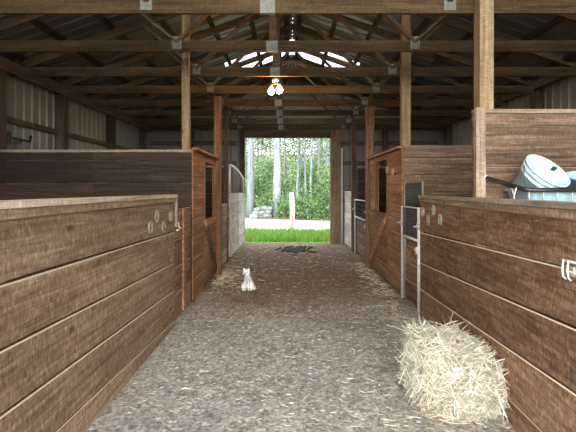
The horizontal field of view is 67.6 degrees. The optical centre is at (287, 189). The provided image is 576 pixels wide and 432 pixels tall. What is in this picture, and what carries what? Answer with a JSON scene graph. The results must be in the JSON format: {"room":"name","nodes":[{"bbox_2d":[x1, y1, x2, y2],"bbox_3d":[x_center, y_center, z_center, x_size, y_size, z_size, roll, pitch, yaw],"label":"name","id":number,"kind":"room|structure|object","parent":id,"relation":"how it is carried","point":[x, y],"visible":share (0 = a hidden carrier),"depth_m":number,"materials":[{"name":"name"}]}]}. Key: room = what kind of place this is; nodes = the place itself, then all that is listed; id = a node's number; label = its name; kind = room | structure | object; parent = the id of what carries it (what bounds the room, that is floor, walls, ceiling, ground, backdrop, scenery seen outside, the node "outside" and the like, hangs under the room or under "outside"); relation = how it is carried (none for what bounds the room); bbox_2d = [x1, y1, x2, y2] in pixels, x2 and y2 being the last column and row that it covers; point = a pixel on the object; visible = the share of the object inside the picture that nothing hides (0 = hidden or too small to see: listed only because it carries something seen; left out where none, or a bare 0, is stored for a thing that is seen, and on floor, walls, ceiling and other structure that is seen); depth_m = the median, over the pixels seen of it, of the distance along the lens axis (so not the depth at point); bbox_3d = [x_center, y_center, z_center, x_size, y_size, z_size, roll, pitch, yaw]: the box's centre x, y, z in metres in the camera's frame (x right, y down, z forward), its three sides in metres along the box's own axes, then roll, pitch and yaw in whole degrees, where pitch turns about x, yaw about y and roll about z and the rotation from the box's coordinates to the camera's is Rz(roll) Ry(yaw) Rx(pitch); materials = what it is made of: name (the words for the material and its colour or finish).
{"room":"farm building","nodes":[
{"label":"farm building","id":0,"kind":"room"},
{"bbox_2d":[0,56,152,258],"bbox_3d":[-4.190,-0.200,5.850,0.220,3.640,14.300,0,0,0],"label":"wall","id":1,"kind":"structure","parent":0,"point":[31,106],"depth_m":7.85,"materials":[{"name":"grey metal"}]},
{"bbox_2d":[7,131,31,143],"bbox_3d":[-4.072,-0.772,6.571,0.096,0.184,0.532,0,0,5],"label":"wall bracket","id":2,"kind":"object","parent":1,"relation":"attached to","point":[9,137],"visible":1,"depth_m":6.43,"materials":[{"name":"metal"}]},
{"bbox_2d":[0,15,575,118],"bbox_3d":[0.210,-2.702,5.850,9.533,1.748,14.900,0,0,0],"label":"ceiling","id":3,"kind":"structure","parent":0,"point":[71,27],"depth_m":7.68,"materials":[{"name":"grey metal"}]},
{"bbox_2d":[30,19,169,109],"bbox_3d":[-3.420,-2.274,5.825,0.098,0.068,14.250,0,0,0],"label":"roof purlin","id":4,"kind":"structure","parent":3,"relation":"attached to","point":[37,23],"depth_m":6.45,"materials":[{"name":"brown wood"}]},
{"bbox_2d":[93,15,181,94],"bbox_3d":[-2.740,-2.516,5.825,0.098,0.068,14.250,0,0,0],"label":"roof purlin","id":5,"kind":"structure","parent":3,"relation":"attached to","point":[101,18],"depth_m":7.04,"materials":[{"name":"wood"}]},
{"bbox_2d":[159,20,218,95],"bbox_3d":[-2.060,-2.757,5.825,0.098,0.068,14.250,0,0,0],"label":"roof purlin","id":6,"kind":"structure","parent":3,"relation":"attached to","point":[164,24],"depth_m":7.37,"materials":[{"name":"wood"}]},
{"bbox_2d":[206,15,241,85],"bbox_3d":[-1.380,-2.999,5.825,0.098,0.068,14.250,0,0,0],"label":"roof purlin","id":7,"kind":"structure","parent":3,"relation":"attached to","point":[209,18],"depth_m":8.33,"materials":[{"name":"wood"}]},
{"bbox_2d":[249,21,265,79],"bbox_3d":[-0.700,-3.240,5.825,0.098,0.068,14.250,0,0,0],"label":"roof purlin","id":8,"kind":"structure","parent":3,"relation":"attached to","point":[252,24],"depth_m":8.78,"materials":[{"name":"wood"}]},
{"bbox_2d":[225,39,291,66],"bbox_3d":[-0.703,-3.282,10.700,1.607,0.587,1.140,0,0,0],"label":"window","id":9,"kind":"structure","parent":3,"relation":"attached to","point":[269,59],"depth_m":10.87,"materials":[{"name":"white"}]},
{"bbox_2d":[285,15,288,66],"bbox_3d":[-0.020,-3.481,5.825,0.098,0.068,14.250,0,0,0],"label":"roof purlin","id":10,"kind":"structure","parent":3,"relation":"attached to","point":[286,16],"depth_m":9.02,"materials":[{"name":"wood"}]},
{"bbox_2d":[0,0,575,14],"bbox_3d":[0.180,-2.636,4.320,8.920,1.732,0.090,0,0,0],"label":"ceiling beam","id":11,"kind":"structure","parent":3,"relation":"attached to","point":[7,7],"depth_m":4.30,"materials":[{"name":"brown wood"}]},
{"bbox_2d":[4,52,144,117],"bbox_3d":[-4.100,-2.033,5.825,0.098,0.068,14.250,0,0,0],"label":"roof purlin","id":12,"kind":"structure","parent":11,"relation":"on","point":[16,55],"depth_m":6.67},
{"bbox_2d":[438,52,575,117],"bbox_3d":[4.300,-2.033,5.825,0.098,0.068,14.250,0,0,0],"label":"roof purlin","id":13,"kind":"structure","parent":11,"relation":"on","point":[572,55],"depth_m":7.05,"materials":[{"name":"wood"}]},
{"bbox_2d":[0,15,575,51],"bbox_3d":[0.180,-2.636,5.510,8.920,1.732,0.090,0,0,0],"label":"roof truss","id":14,"kind":"object","parent":3,"relation":"attached to","point":[177,43],"visible":0.95,"depth_m":5.49,"materials":[{"name":"brown wood"}]},
{"bbox_2d":[111,52,473,115],"bbox_3d":[0.180,-2.636,10.270,8.920,1.732,0.090,0,0,0],"label":"roof truss","id":15,"kind":"object","parent":3,"relation":"attached to","point":[355,112],"visible":0.52,"depth_m":10.25,"materials":[{"name":"brown wood"}]},
{"bbox_2d":[12,15,575,76],"bbox_3d":[0.180,-2.636,6.700,8.920,1.732,0.090,0,0,0],"label":"roof truss","id":16,"kind":"object","parent":3,"relation":"attached to","point":[196,70],"visible":0.82,"depth_m":6.68,"materials":[{"name":"brown wood"}]},
{"bbox_2d":[268,78,282,94],"bbox_3d":[-0.200,-1.637,6.800,0.226,0.266,0.110,0,0,0],"label":"ceiling light","id":17,"kind":"object","parent":16,"relation":"hanging from","point":[279,90],"visible":1,"depth_m":6.78,"materials":[{"name":"glass"}]},
{"bbox_2d":[127,58,461,123],"bbox_3d":[0.180,-2.636,11.460,8.920,1.732,0.090,0,0,0],"label":"roof truss","id":18,"kind":"object","parent":3,"relation":"attached to","point":[234,119],"visible":0.67,"depth_m":11.44,"materials":[{"name":"brown wood"}]},
{"bbox_2d":[147,77,441,129],"bbox_3d":[0.180,-2.636,12.600,8.920,1.732,0.090,0,0,0],"label":"roof truss","id":19,"kind":"object","parent":3,"relation":"attached to","point":[320,82],"visible":0.46,"depth_m":12.58,"materials":[{"name":"brown wood"}]},
{"bbox_2d":[85,24,507,105],"bbox_3d":[0.180,-2.636,9.080,8.920,1.732,0.090,0,0,0],"label":"roof truss","id":20,"kind":"object","parent":3,"relation":"attached to","point":[364,101],"visible":0.66,"depth_m":9.06,"materials":[{"name":"wood"}]},
{"bbox_2d":[294,15,300,66],"bbox_3d":[0.220,-3.481,5.825,0.098,0.068,14.250,0,0,0],"label":"roof purlin","id":21,"kind":"structure","parent":3,"relation":"attached to","point":[298,18],"depth_m":8.98,"materials":[{"name":"wood"}]},
{"bbox_2d":[54,15,541,93],"bbox_3d":[0.180,-2.636,7.890,8.920,1.732,0.090,0,0,0],"label":"roof truss","id":22,"kind":"object","parent":3,"relation":"attached to","point":[210,88],"visible":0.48,"depth_m":7.87,"materials":[{"name":"brown wood"}]},
{"bbox_2d":[292,39,359,66],"bbox_3d":[0.903,-3.282,10.700,1.607,0.587,1.140,0,0,0],"label":"window","id":23,"kind":"structure","parent":3,"relation":"attached to","point":[304,55],"depth_m":10.91,"materials":[{"name":"white"}]},
{"bbox_2d":[317,20,336,79],"bbox_3d":[0.900,-3.240,5.825,0.098,0.068,14.250,0,0,0],"label":"roof purlin","id":24,"kind":"structure","parent":3,"relation":"attached to","point":[333,26],"depth_m":8.81,"materials":[{"name":"wood"}]},
{"bbox_2d":[341,15,382,85],"bbox_3d":[1.580,-2.999,5.825,0.098,0.068,14.250,0,0,0],"label":"roof purlin","id":25,"kind":"structure","parent":3,"relation":"attached to","point":[378,17],"depth_m":8.28,"materials":[{"name":"wood"}]},
{"bbox_2d":[364,18,430,96],"bbox_3d":[2.260,-2.757,5.825,0.098,0.068,14.250,0,0,0],"label":"roof purlin","id":26,"kind":"structure","parent":3,"relation":"attached to","point":[424,23],"depth_m":7.47,"materials":[{"name":"wood"}]},
{"bbox_2d":[384,15,496,106],"bbox_3d":[2.940,-2.516,5.825,0.098,0.068,14.250,0,0,0],"label":"roof purlin","id":27,"kind":"structure","parent":3,"relation":"attached to","point":[466,36],"depth_m":8.33,"materials":[{"name":"wood"}]},
{"bbox_2d":[413,16,565,109],"bbox_3d":[3.620,-2.274,5.825,0.098,0.068,14.250,0,0,0],"label":"roof purlin","id":28,"kind":"structure","parent":3,"relation":"attached to","point":[557,20],"depth_m":6.31,"materials":[{"name":"brown wood"}]},
{"bbox_2d":[146,77,443,242],"bbox_3d":[0.210,-0.986,12.860,9.020,5.212,0.280,0,0,0],"label":"wall","id":29,"kind":"structure","parent":0,"point":[384,140],"depth_m":13.00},
{"bbox_2d":[239,130,337,243],"bbox_3d":[0.025,-0.125,12.990,2.970,3.490,0.180,0,0,0],"label":"door frame","id":30,"kind":"structure","parent":29,"relation":"in","point":[332,134],"depth_m":12.90,"materials":[{"name":"brown wood"}]},
{"bbox_2d":[86,242,515,431],"bbox_3d":[0.210,1.608,5.925,9.020,0.030,14.450,0,0,0],"label":"floor","id":31,"kind":"structure","parent":0,"point":[210,417],"depth_m":4.10,"materials":[{"name":"grey gravel"}]},
{"bbox_2d":[0,194,177,431],"bbox_3d":[-1.424,0.837,2.123,0.222,1.567,6.045,0,0,0],"label":"wall","id":32,"kind":"structure","parent":31,"relation":"on","point":[74,334],"depth_m":2.73,"materials":[{"name":"brown wood"}]},
{"bbox_2d":[148,221,152,233],"bbox_3d":[-1.335,0.362,4.176,0.016,0.124,0.112,0,0,0],"label":"horseshoe","id":33,"kind":"object","parent":32,"relation":"attached to","point":[150,222],"visible":1,"depth_m":4.15,"materials":[{"name":"metal"}]},
{"bbox_2d":[154,210,158,221],"bbox_3d":[-1.335,0.265,4.381,0.016,0.124,0.115,0,0,0],"label":"horseshoe","id":34,"kind":"object","parent":32,"relation":"attached to","point":[156,216],"visible":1,"depth_m":4.38,"materials":[{"name":"metal"}]},
{"bbox_2d":[162,222,165,231],"bbox_3d":[-1.335,0.398,4.627,0.016,0.119,0.122,0,0,0],"label":"horseshoe","id":35,"kind":"object","parent":32,"relation":"attached to","point":[163,223],"visible":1,"depth_m":4.59,"materials":[{"name":"metal"}]},
{"bbox_2d":[169,211,172,221],"bbox_3d":[-1.335,0.299,4.901,0.016,0.122,0.112,0,0,0],"label":"horseshoe","id":36,"kind":"object","parent":32,"relation":"attached to","point":[170,212],"visible":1,"depth_m":4.88,"materials":[{"name":"metal"}]},
{"bbox_2d":[171,207,189,319],"bbox_3d":[-1.359,0.900,5.580,0.109,1.325,0.880,0,0,0],"label":"door","id":37,"kind":"structure","parent":32,"relation":"in","point":[182,232],"depth_m":5.55,"materials":[{"name":"brown wood"}]},
{"bbox_2d":[0,150,191,301],"bbox_3d":[-2.730,0.503,6.089,2.740,2.146,0.062,0,0,0],"label":"wall","id":38,"kind":"structure","parent":31,"relation":"on","point":[19,180],"depth_m":6.07,"materials":[{"name":"brown wood"}]},
{"bbox_2d":[181,15,190,258],"bbox_3d":[-1.462,-0.599,6.169,0.113,4.438,0.118,0,0,0],"label":"support post","id":39,"kind":"object","parent":31,"relation":"on","point":[186,119],"visible":0.51,"depth_m":6.12,"materials":[{"name":"brown wood"}]},
{"bbox_2d":[178,166,223,219],"bbox_3d":[-2.780,0.508,9.869,2.640,2.136,0.062,0,0,0],"label":"wall","id":40,"kind":"structure","parent":31,"relation":"on","point":[208,168],"depth_m":9.85,"materials":[{"name":"brown wood"}]},
{"bbox_2d":[190,147,218,299],"bbox_3d":[-1.339,0.479,7.065,0.107,2.168,1.950,0,0,0],"label":"stall","id":41,"kind":"object","parent":31,"relation":"on","point":[204,265],"visible":0.98,"depth_m":6.69,"materials":[{"name":"brown wood"}]},
{"bbox_2d":[214,96,221,275],"bbox_3d":[-1.320,-0.070,8.120,0.130,3.380,0.130,0,0,0],"label":"support post","id":42,"kind":"object","parent":31,"relation":"on","point":[217,99],"visible":0.76,"depth_m":8.06,"materials":[{"name":"brown wood"}]},
{"bbox_2d":[222,203,226,264],"bbox_3d":[-1.390,0.936,8.930,0.060,1.272,1.460,0,0,0],"label":"wall","id":43,"kind":"structure","parent":31,"relation":"on","point":[224,206],"depth_m":9.28,"materials":[{"name":"wood"}]},
{"bbox_2d":[224,94,228,261],"bbox_3d":[-1.400,-0.340,9.720,0.100,3.920,0.100,0,0,0],"label":"support post","id":44,"kind":"object","parent":31,"relation":"on","point":[226,108],"visible":0.63,"depth_m":9.67,"materials":[{"name":"brown wood"}]},
{"bbox_2d":[229,164,244,256],"bbox_3d":[-1.346,0.472,11.454,0.083,2.195,2.733,0,0,1],"label":"gate","id":45,"kind":"object","parent":31,"relation":"on","point":[236,214],"visible":0.94,"depth_m":11.19,"materials":[{"name":"metal"}]},
{"bbox_2d":[229,164,243,192],"bbox_3d":[-1.355,-0.283,11.450,0.064,0.685,2.724,0,0,1],"label":"grille","id":46,"kind":"object","parent":45,"relation":"attached to","point":[230,165],"depth_m":10.92,"materials":[{"name":"metal"}]},
{"bbox_2d":[241,268,255,290],"bbox_3d":[-0.631,1.420,6.922,0.238,0.359,0.264,0,0,0],"label":"cat","id":47,"kind":"object","parent":31,"relation":"on","point":[248,284],"visible":1,"depth_m":6.84},
{"bbox_2d":[275,245,316,255],"bbox_3d":[0.199,1.589,11.309,1.060,0.102,1.734,0,0,-2],"label":"heap","id":48,"kind":"object","parent":31,"relation":"on","point":[301,248],"visible":0.98,"depth_m":11.44,"materials":[{"name":"soil"}]},
{"bbox_2d":[99,243,510,431],"bbox_3d":[0.164,1.598,7.146,3.198,0.046,11.561,0,0,0],"label":"litter","id":49,"kind":"object","parent":31,"relation":"on","point":[219,281],"visible":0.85,"depth_m":4.28,"materials":[{"name":"beige wood"}]},
{"bbox_2d":[341,148,342,243],"bbox_3d":[1.610,0.175,12.860,0.044,2.850,0.044,0,0,22],"label":"pipe","id":50,"kind":"object","parent":31,"relation":"on","point":[341,148],"visible":1,"depth_m":12.84,"materials":[{"name":"metal"}]},
{"bbox_2d":[344,191,350,247],"bbox_3d":[1.710,0.799,12.120,0.100,1.528,1.441,0,0,0],"label":"wall","id":51,"kind":"structure","parent":31,"relation":"on","point":[347,196],"depth_m":12.21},
{"bbox_2d":[351,125,355,251],"bbox_3d":[1.720,-0.040,11.250,0.120,3.320,0.120,0,0,0],"label":"support post","id":52,"kind":"object","parent":31,"relation":"on","point":[353,127],"visible":0.87,"depth_m":11.19,"materials":[{"name":"brown wood"}]},
{"bbox_2d":[352,199,364,257],"bbox_3d":[1.706,0.912,10.117,0.152,1.376,1.674,0,0,0],"label":"gate","id":53,"kind":"object","parent":31,"relation":"on","point":[360,222],"visible":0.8,"depth_m":10.35,"materials":[{"name":"metal"}]},
{"bbox_2d":[365,107,373,265],"bbox_3d":[1.740,-0.070,9.160,0.160,3.380,0.160,0,0,0],"label":"support post","id":54,"kind":"object","parent":31,"relation":"on","point":[369,111],"visible":0.66,"depth_m":9.08,"materials":[{"name":"brown wood"}]},
{"bbox_2d":[367,146,404,291],"bbox_3d":[1.709,0.449,7.775,0.108,2.228,2.570,0,0,0],"label":"stall","id":55,"kind":"object","parent":31,"relation":"on","point":[384,229],"visible":0.91,"depth_m":7.34,"materials":[{"name":"brown wood"}]},
{"bbox_2d":[400,15,410,295],"bbox_3d":[1.795,-0.626,6.580,0.130,4.491,0.130,0,0,0],"label":"support post","id":56,"kind":"object","parent":31,"relation":"on","point":[405,20],"visible":0.43,"depth_m":6.52,"materials":[{"name":"brown wood"}]},
{"bbox_2d":[398,205,421,312],"bbox_3d":[1.712,0.915,6.002,0.163,1.370,0.844,0,0,0],"label":"gate","id":57,"kind":"object","parent":31,"relation":"on","point":[412,253],"visible":0.95,"depth_m":6.09,"materials":[{"name":"metal"}]},
{"bbox_2d":[404,181,423,297],"bbox_3d":[1.745,0.740,5.990,0.024,1.720,0.864,0,0,0],"label":"mesh screen","id":58,"kind":"object","parent":57,"relation":"attached to","point":[408,194],"visible":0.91,"depth_m":6.12,"materials":[{"name":"metal"}]},
{"bbox_2d":[357,167,464,251],"bbox_3d":[3.150,0.488,11.019,2.740,2.176,0.062,0,0,0],"label":"wall","id":59,"kind":"structure","parent":31,"relation":"on","point":[360,170],"depth_m":11.00,"materials":[{"name":"brown wood"}]},
{"bbox_2d":[393,310,514,424],"bbox_3d":[1.224,1.306,3.271,0.811,0.690,0.916,0,0,4],"label":"hay bale","id":60,"kind":"object","parent":31,"relation":"on","point":[452,376],"visible":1,"depth_m":2.99,"materials":[{"name":"plant"}]},
{"bbox_2d":[403,145,509,245],"bbox_3d":[3.130,0.453,6.489,2.780,2.246,0.062,0,0,0],"label":"wall","id":61,"kind":"structure","parent":31,"relation":"on","point":[443,169],"depth_m":6.47,"materials":[{"name":"brown wood"}]},
{"bbox_2d":[474,0,493,108],"bbox_3d":[1.920,-0.592,4.220,0.135,4.424,0.135,0,0,0],"label":"support post","id":62,"kind":"object","parent":31,"relation":"on","point":[483,9],"visible":0.31,"depth_m":4.15,"materials":[{"name":"brown wood"}]},
{"bbox_2d":[418,195,575,431],"bbox_3d":[1.558,0.843,2.323,0.234,1.555,6.480,0,0,4],"label":"wall","id":63,"kind":"structure","parent":31,"relation":"on","point":[525,308],"depth_m":2.87,"materials":[{"name":"brown wood"}]},
{"bbox_2d":[426,215,429,224],"bbox_3d":[1.667,0.357,5.114,0.016,0.124,0.115,0,0,4],"label":"horseshoe","id":64,"kind":"object","parent":63,"relation":"attached to","point":[428,216],"visible":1,"depth_m":5.08,"materials":[{"name":"metal"}]},
{"bbox_2d":[432,204,435,214],"bbox_3d":[1.649,0.225,4.869,0.016,0.124,0.112,0,0,4],"label":"horseshoe","id":65,"kind":"object","parent":63,"relation":"attached to","point":[433,205],"visible":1,"depth_m":4.85,"materials":[{"name":"metal"}]},
{"bbox_2d":[438,214,441,224],"bbox_3d":[1.630,0.314,4.608,0.016,0.123,0.112,0,0,4],"label":"horseshoe","id":66,"kind":"object","parent":63,"relation":"attached to","point":[439,215],"visible":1,"depth_m":4.58,"materials":[{"name":"metal"}]},
{"bbox_2d":[559,258,575,280],"bbox_3d":[1.441,0.411,2.195,0.042,0.107,0.150,0,0,0],"label":"metal hook","id":67,"kind":"object","parent":63,"relation":"attached to","point":[567,270],"visible":1,"depth_m":2.20,"materials":[{"name":"metal"}]},
{"bbox_2d":[471,107,575,264],"bbox_3d":[3.145,0.410,4.103,2.750,2.380,0.095,0,0,0],"label":"wall","id":68,"kind":"structure","parent":31,"relation":"on","point":[502,139],"depth_m":4.10,"materials":[{"name":"brown wood"}]},
{"bbox_2d":[484,175,575,201],"bbox_3d":[2.475,0.058,3.846,1.290,0.426,0.534,0,0,0],"label":"wall rack","id":69,"kind":"object","parent":68,"relation":"attached to","point":[512,186],"visible":0.56,"depth_m":3.60,"materials":[{"name":"metal"}]},
{"bbox_2d":[505,189,575,201],"bbox_3d":[2.500,0.122,3.855,0.950,0.265,0.436,0,0,0],"label":"basket","id":70,"kind":"object","parent":69,"relation":"in","point":[548,196],"visible":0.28,"depth_m":3.66,"materials":[{"name":"plastic"}]},
{"bbox_2d":[512,154,570,195],"bbox_3d":[2.245,-0.093,3.815,0.425,0.460,0.462,0,0,0],"label":"bucket","id":71,"kind":"object","parent":70,"relation":"on","point":[537,171],"visible":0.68,"depth_m":3.81,"materials":[{"name":"white plastic"}]},
{"bbox_2d":[566,171,575,187],"bbox_3d":[2.689,-0.090,3.818,0.430,0.195,0.425,0,0,0],"label":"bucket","id":72,"kind":"object","parent":69,"relation":"on","point":[572,174],"visible":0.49,"depth_m":3.85,"materials":[{"name":"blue plastic"}]},
{"bbox_2d":[441,66,575,195],"bbox_3d":[4.610,-0.200,5.850,0.220,3.640,14.300,0,0,0],"label":"wall","id":73,"kind":"structure","parent":0,"point":[561,93],"depth_m":7.94,"materials":[{"name":"grey metal"}]},
{"label":"outside","id":74,"kind":"structure","parent":0,"visible":0},
{"bbox_2d":[245,155,329,220],"bbox_3d":[0.000,-2.600,53.750,120.000,9.600,72.500,0,0,0],"label":"bank","id":75,"kind":"object","parent":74,"point":[290,167],"visible":0.04,"depth_m":38.58,"materials":[{"name":"green plant"}]},
{"bbox_2d":[246,138,255,216],"bbox_3d":[-2.508,-4.403,24.324,4.485,11.922,4.560,0,0,0],"label":"tree","id":76,"kind":"object","parent":75,"relation":"on","point":[250,204],"visible":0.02,"depth_m":24.45,"materials":[{"name":"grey plant"}]},
{"bbox_2d":[249,213,258,218],"bbox_3d":[-1.894,1.463,23.822,0.568,0.420,0.549,0,0,0],"label":"rock","id":77,"kind":"object","parent":75,"relation":"on","point":[253,215],"visible":0.86,"depth_m":23.61,"materials":[{"name":"stone"}]},
{"bbox_2d":[245,175,264,212],"bbox_3d":[-2.585,0.157,25.467,2.834,2.572,2.375,0,0,-41],"label":"shrub","id":78,"kind":"object","parent":75,"relation":"on","point":[246,175],"visible":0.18,"depth_m":25.50,"materials":[{"name":"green plant"}]},
{"bbox_2d":[245,138,267,172],"bbox_3d":[-5.602,-9.114,51.827,8.050,14.082,6.428,0,0,0],"label":"leafy tree","id":79,"kind":"object","parent":75,"relation":"on","point":[245,138],"visible":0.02,"depth_m":51.91,"materials":[{"name":"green plant"}]},
{"bbox_2d":[245,138,272,176],"bbox_3d":[-4.380,-5.722,38.575,7.265,11.076,7.259,0,0,35],"label":"leafy tree","id":80,"kind":"object","parent":75,"relation":"on","point":[256,138],"visible":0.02,"depth_m":38.18,"materials":[{"name":"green plant"}]},
{"bbox_2d":[245,159,282,210],"bbox_3d":[-1.654,-0.286,26.186,3.119,3.188,2.852,0,0,0],"label":"shrub","id":81,"kind":"object","parent":75,"relation":"on","point":[260,159],"visible":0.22,"depth_m":26.12,"materials":[{"name":"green plant"}]},
{"bbox_2d":[253,186,277,210],"bbox_3d":[-1.029,0.634,24.458,1.784,1.772,1.886,0,0,30],"label":"shrub","id":82,"kind":"object","parent":75,"relation":"on","point":[269,198],"visible":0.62,"depth_m":24.15,"materials":[{"name":"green plant"}]},
{"bbox_2d":[245,153,288,206],"bbox_3d":[-1.169,-0.382,25.393,2.807,3.533,3.539,0,0,-38],"label":"shrub","id":83,"kind":"object","parent":75,"relation":"on","point":[262,170],"visible":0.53,"depth_m":25.38,"materials":[{"name":"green plant"}]},
{"bbox_2d":[245,138,289,188],"bbox_3d":[-2.587,-5.458,36.037,6.510,10.925,7.739,0,0,-14],"label":"leafy tree","id":84,"kind":"object","parent":75,"relation":"on","point":[262,143],"visible":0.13,"depth_m":35.76,"materials":[{"name":"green plant"}]},
{"bbox_2d":[263,213,271,218],"bbox_3d":[-1.150,1.442,23.779,0.516,0.351,0.443,0,0,0],"label":"rock","id":85,"kind":"object","parent":75,"relation":"on","point":[266,215],"visible":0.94,"depth_m":23.65,"materials":[{"name":"stone"}]},
{"bbox_2d":[247,138,293,166],"bbox_3d":[-2.372,-8.618,50.056,7.332,13.422,8.257,0,0,0],"label":"leafy tree","id":86,"kind":"object","parent":75,"relation":"on","point":[247,138],"visible":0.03,"depth_m":49.92,"materials":[{"name":"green plant"}]},
{"bbox_2d":[272,138,281,216],"bbox_3d":[-0.381,-4.538,24.380,5.544,12.113,4.324,0,0,-24],"label":"tree","id":87,"kind":"object","parent":75,"relation":"on","point":[277,156],"visible":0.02,"depth_m":24.04,"materials":[{"name":"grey plant"}]},
{"bbox_2d":[273,195,289,218],"bbox_3d":[-0.156,0.936,23.378,1.424,1.324,1.639,0,0,0],"label":"shrub","id":88,"kind":"object","parent":75,"relation":"on","point":[283,207],"visible":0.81,"depth_m":23.34,"materials":[{"name":"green plant"}]},
{"bbox_2d":[265,167,312,214],"bbox_3d":[-0.009,0.019,24.611,3.214,2.800,2.754,0,0,0],"label":"shrub","id":89,"kind":"object","parent":75,"relation":"on","point":[288,188],"visible":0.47,"depth_m":24.58,"materials":[{"name":"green plant"}]},
{"bbox_2d":[258,140,323,178],"bbox_3d":[-0.271,-6.936,41.416,6.978,12.347,7.380,0,0,-19],"label":"leafy tree","id":90,"kind":"object","parent":75,"relation":"on","point":[272,140],"visible":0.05,"depth_m":41.67,"materials":[{"name":"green plant"}]},
{"bbox_2d":[280,139,303,196],"bbox_3d":[-0.166,-3.026,30.030,2.478,7.477,3.443,0,0,-9],"label":"slender tree","id":91,"kind":"object","parent":75,"relation":"on","point":[283,158],"visible":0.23,"depth_m":29.95,"materials":[{"name":"grey plant"}]},
{"bbox_2d":[258,138,329,184],"bbox_3d":[1.348,-5.868,38.270,7.744,10.868,7.647,0,0,0],"label":"leafy tree","id":92,"kind":"object","parent":75,"relation":"on","point":[302,140],"visible":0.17,"depth_m":37.97,"materials":[{"name":"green plant"}]},
{"bbox_2d":[282,198,307,218],"bbox_3d":[0.465,0.947,22.943,1.613,1.298,1.461,0,0,0],"label":"shrub","id":93,"kind":"object","parent":75,"relation":"on","point":[298,200],"visible":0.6,"depth_m":22.86,"materials":[{"name":"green plant"}]},
{"bbox_2d":[278,138,315,216],"bbox_3d":[0.676,-2.362,23.770,2.633,7.722,3.151,0,0,0],"label":"slender tree","id":94,"kind":"object","parent":75,"relation":"on","point":[304,149],"visible":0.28,"depth_m":23.56,"materials":[{"name":"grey plant"}]},
{"bbox_2d":[281,153,327,212],"bbox_3d":[1.036,-0.341,24.647,2.403,3.436,3.110,0,0,-42],"label":"shrub","id":95,"kind":"object","parent":75,"relation":"on","point":[301,172],"visible":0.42,"depth_m":24.39,"materials":[{"name":"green plant"}]},
{"bbox_2d":[280,138,328,215],"bbox_3d":[0.369,-2.287,23.751,3.332,7.529,2.940,0,0,35],"label":"slender tree","id":96,"kind":"object","parent":75,"relation":"on","point":[297,151],"visible":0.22,"depth_m":23.93,"materials":[{"name":"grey plant"}]},
{"bbox_2d":[295,189,321,219],"bbox_3d":[1.008,0.779,22.808,1.867,1.663,1.702,0,0,0],"label":"shrub","id":97,"kind":"object","parent":75,"relation":"on","point":[300,195],"visible":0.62,"depth_m":22.63,"materials":[{"name":"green plant"}]},
{"bbox_2d":[293,138,329,215],"bbox_3d":[1.429,-2.754,24.017,2.699,8.422,2.188,0,0,21],"label":"slender tree","id":98,"kind":"object","parent":75,"relation":"on","point":[311,139],"visible":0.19,"depth_m":23.75,"materials":[{"name":"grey plant"}]},
{"bbox_2d":[294,138,329,204],"bbox_3d":[1.976,-3.158,25.765,3.122,8.521,2.778,0,0,32],"label":"slender tree","id":99,"kind":"object","parent":75,"relation":"on","point":[314,138],"visible":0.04,"depth_m":25.93,"materials":[{"name":"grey plant"}]},
{"bbox_2d":[300,195,327,219],"bbox_3d":[1.319,0.920,22.394,1.536,1.405,1.682,0,0,14],"label":"shrub","id":100,"kind":"object","parent":75,"relation":"on","point":[312,202],"visible":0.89,"depth_m":22.29,"materials":[{"name":"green plant"}]},
{"bbox_2d":[299,139,329,177],"bbox_3d":[4.337,-5.936,37.073,7.485,11.010,7.196,0,0,0],"label":"leafy tree","id":101,"kind":"object","parent":75,"relation":"on","point":[322,159],"visible":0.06,"depth_m":37.29,"materials":[{"name":"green plant"}]},
{"bbox_2d":[300,153,329,198],"bbox_3d":[1.657,-0.527,25.159,2.442,3.592,3.331,0,0,0],"label":"shrub","id":102,"kind":"object","parent":75,"relation":"on","point":[315,161],"visible":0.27,"depth_m":25.02,"materials":[{"name":"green plant"}]},
{"bbox_2d":[303,160,329,211],"bbox_3d":[2.305,-0.128,23.777,3.011,3.079,2.841,0,0,15],"label":"shrub","id":103,"kind":"object","parent":75,"relation":"on","point":[326,169],"visible":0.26,"depth_m":23.59,"materials":[{"name":"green plant"}]},
{"bbox_2d":[304,178,329,217],"bbox_3d":[1.817,0.439,22.917,1.956,2.186,2.066,0,0,0],"label":"shrub","id":104,"kind":"object","parent":75,"relation":"on","point":[316,188],"visible":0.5,"depth_m":22.80,"materials":[{"name":"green plant"}]},
{"bbox_2d":[305,138,329,166],"bbox_3d":[3.014,-7.364,43.048,7.436,12.379,7.021,0,0,-30],"label":"leafy tree","id":105,"kind":"object","parent":75,"relation":"on","point":[313,138],"visible":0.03,"depth_m":42.94,"materials":[{"name":"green plant"}]},
{"bbox_2d":[308,177,329,217],"bbox_3d":[2.255,0.381,22.581,2.246,2.354,2.213,0,0,15],"label":"shrub","id":106,"kind":"object","parent":75,"relation":"on","point":[326,207],"visible":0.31,"depth_m":22.38,"materials":[{"name":"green plant"}]},
{"bbox_2d":[314,138,329,200],"bbox_3d":[1.714,-3.166,24.233,3.280,9.001,2.805,0,0,33],"label":"slender tree","id":107,"kind":"object","parent":75,"relation":"on","point":[319,149],"visible":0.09,"depth_m":24.43,"materials":[{"name":"grey plant"}]},
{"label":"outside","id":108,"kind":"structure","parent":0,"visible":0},
{"bbox_2d":[245,225,329,242],"bbox_3d":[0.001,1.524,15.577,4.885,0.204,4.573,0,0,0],"label":"grass","id":109,"kind":"structure","parent":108,"point":[273,234],"depth_m":14.54,"materials":[{"name":"green plant"}]},
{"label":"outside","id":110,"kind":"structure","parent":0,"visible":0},
{"bbox_2d":[245,219,329,230],"bbox_3d":[0.000,1.900,21.300,120.748,0.600,11.959,0,0,5],"label":"road","id":111,"kind":"structure","parent":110,"point":[264,223],"depth_m":20.60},
{"bbox_2d":[289,192,294,228],"bbox_3d":[0.169,0.874,17.900,0.242,1.558,0.227,0,0,0],"label":"fence post","id":112,"kind":"object","parent":111,"relation":"on","point":[291,194],"visible":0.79,"depth_m":17.81,"materials":[{"name":"wood"}]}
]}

